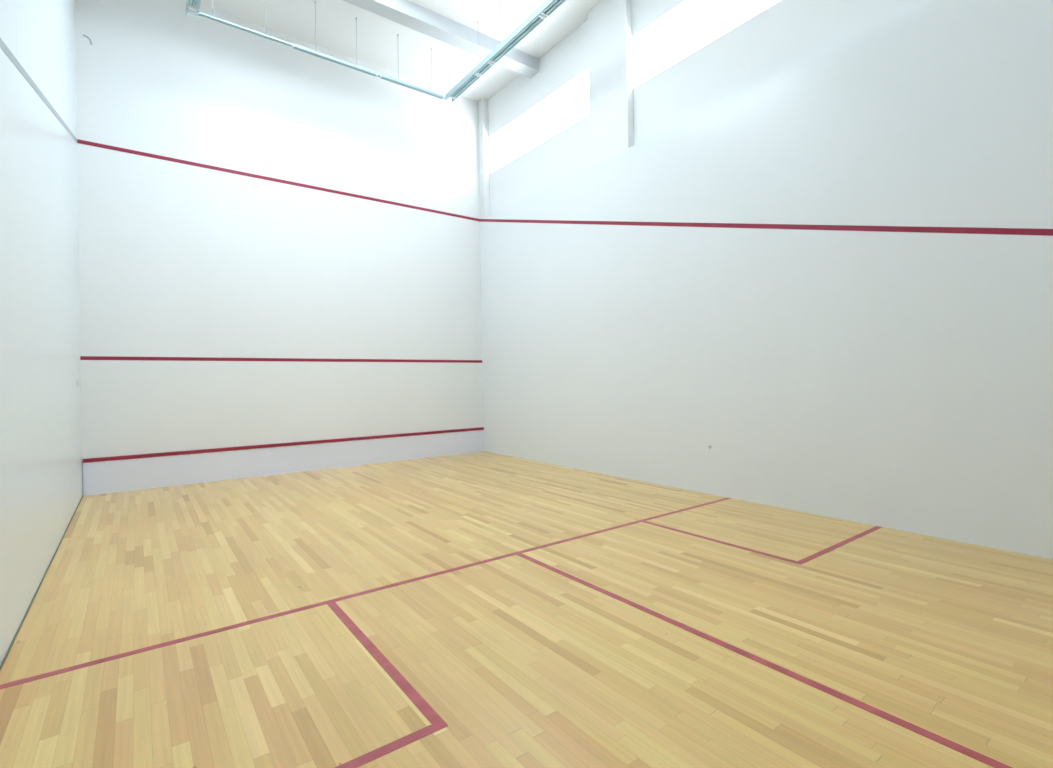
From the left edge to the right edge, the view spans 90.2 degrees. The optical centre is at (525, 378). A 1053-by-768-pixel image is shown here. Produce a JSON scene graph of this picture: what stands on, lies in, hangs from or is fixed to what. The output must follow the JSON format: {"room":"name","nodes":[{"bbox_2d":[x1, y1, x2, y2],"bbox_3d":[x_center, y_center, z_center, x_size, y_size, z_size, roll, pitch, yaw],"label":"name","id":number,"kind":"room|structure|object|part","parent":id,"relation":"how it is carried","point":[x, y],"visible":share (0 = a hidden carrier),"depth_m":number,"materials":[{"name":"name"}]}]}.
{"room":"squash court","nodes":[
{"label":"squash court","id":0,"kind":"room"},
{"bbox_2d":[0,0,81,664],"bbox_3d":[-2.858,-1.932,2.648,0.254,6.970,9.950,-1,0,-37],"label":"wall","id":1,"kind":"structure","parent":0,"point":[41,434],"depth_m":3.76,"materials":[{"name":"white paint"}]},
{"bbox_2d":[0,496,82,669],"bbox_3d":[-2.757,1.448,2.795,0.008,0.008,9.730,-1,0,-37],"label":"baseboard","id":2,"kind":"structure","parent":1,"relation":"attached to","point":[34,596],"depth_m":3.45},
{"bbox_2d":[75,0,499,495],"bbox_3d":[-3.259,-1.925,8.665,6.790,6.970,0.215,-1,0,-37],"label":"wall","id":3,"kind":"structure","parent":0,"point":[279,243],"depth_m":7.97,"materials":[{"name":"white paint"}]},
{"bbox_2d":[83,427,483,495],"bbox_3d":[-3.241,1.223,8.503,6.024,0.474,0.033,-1,0,-37],"label":"tin","id":4,"kind":"object","parent":3,"relation":"attached to","point":[102,475],"visible":1,"depth_m":7.94,"materials":[{"name":"white"}]},
{"bbox_2d":[200,0,600,101],"bbox_3d":[-0.349,-5.392,4.679,6.790,0.290,10.150,-1,0,-37],"label":"ceiling","id":5,"kind":"structure","parent":0,"point":[448,27],"depth_m":8.09,"materials":[{"name":"white paint"}]},
{"bbox_2d":[185,0,565,101],"bbox_3d":[-0.553,-5.051,4.760,3.800,0.805,7.430,-1,0,-37],"label":"fitting","id":6,"kind":"object","parent":5,"relation":"hanging from","point":[548,7],"visible":1,"depth_m":7.49,"materials":[{"name":"teal"}]},
{"bbox_3d":[-2.013,-4.716,3.671,0.130,0.088,7.430,-1,0,-37],"label":"rail","id":7,"kind":"part","parent":6,"relation":"part of","materials":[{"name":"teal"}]},
{"bbox_3d":[-2.742,-4.670,7.720,3.530,0.024,0.050,-1,0,-37],"label":"rail","id":8,"kind":"part","parent":6,"relation":"part of","materials":[{"name":"teal"}]},
{"bbox_3d":[0.924,-4.762,5.854,0.130,0.088,7.430,-1,0,-37],"label":"rail","id":9,"kind":"part","parent":6,"relation":"part of","materials":[{"name":"teal"}]},
{"bbox_2d":[0,451,1052,767],"bbox_3d":[-0.348,1.464,4.611,6.080,0.101,9.770,-1,0,-37],"label":"floor","id":10,"kind":"structure","parent":0,"point":[483,609],"depth_m":2.88,"materials":[{"name":"brown wood"}]},
{"bbox_2d":[478,0,1052,558],"bbox_3d":[2.155,-2.010,6.500,0.324,6.970,9.750,-1,0,-37],"label":"wall","id":11,"kind":"structure","parent":0,"point":[803,262],"depth_m":5.41,"materials":[{"name":"white paint"}]},
{"bbox_2d":[493,72,588,170],"bbox_3d":[0.267,-4.370,9.118,0.070,0.710,2.900,-1,0,-37],"label":"window frame","id":12,"kind":"structure","parent":11,"relation":"in","point":[586,76],"depth_m":9.26,"materials":[{"name":"white"}]},
{"bbox_2d":[636,0,701,85],"bbox_3d":[3.169,-4.417,5.214,0.070,0.710,5.330,-1,0,-37],"label":"window frame","id":13,"kind":"structure","parent":11,"relation":"in","point":[691,4],"depth_m":7.13,"materials":[{"name":"white"}]}
]}

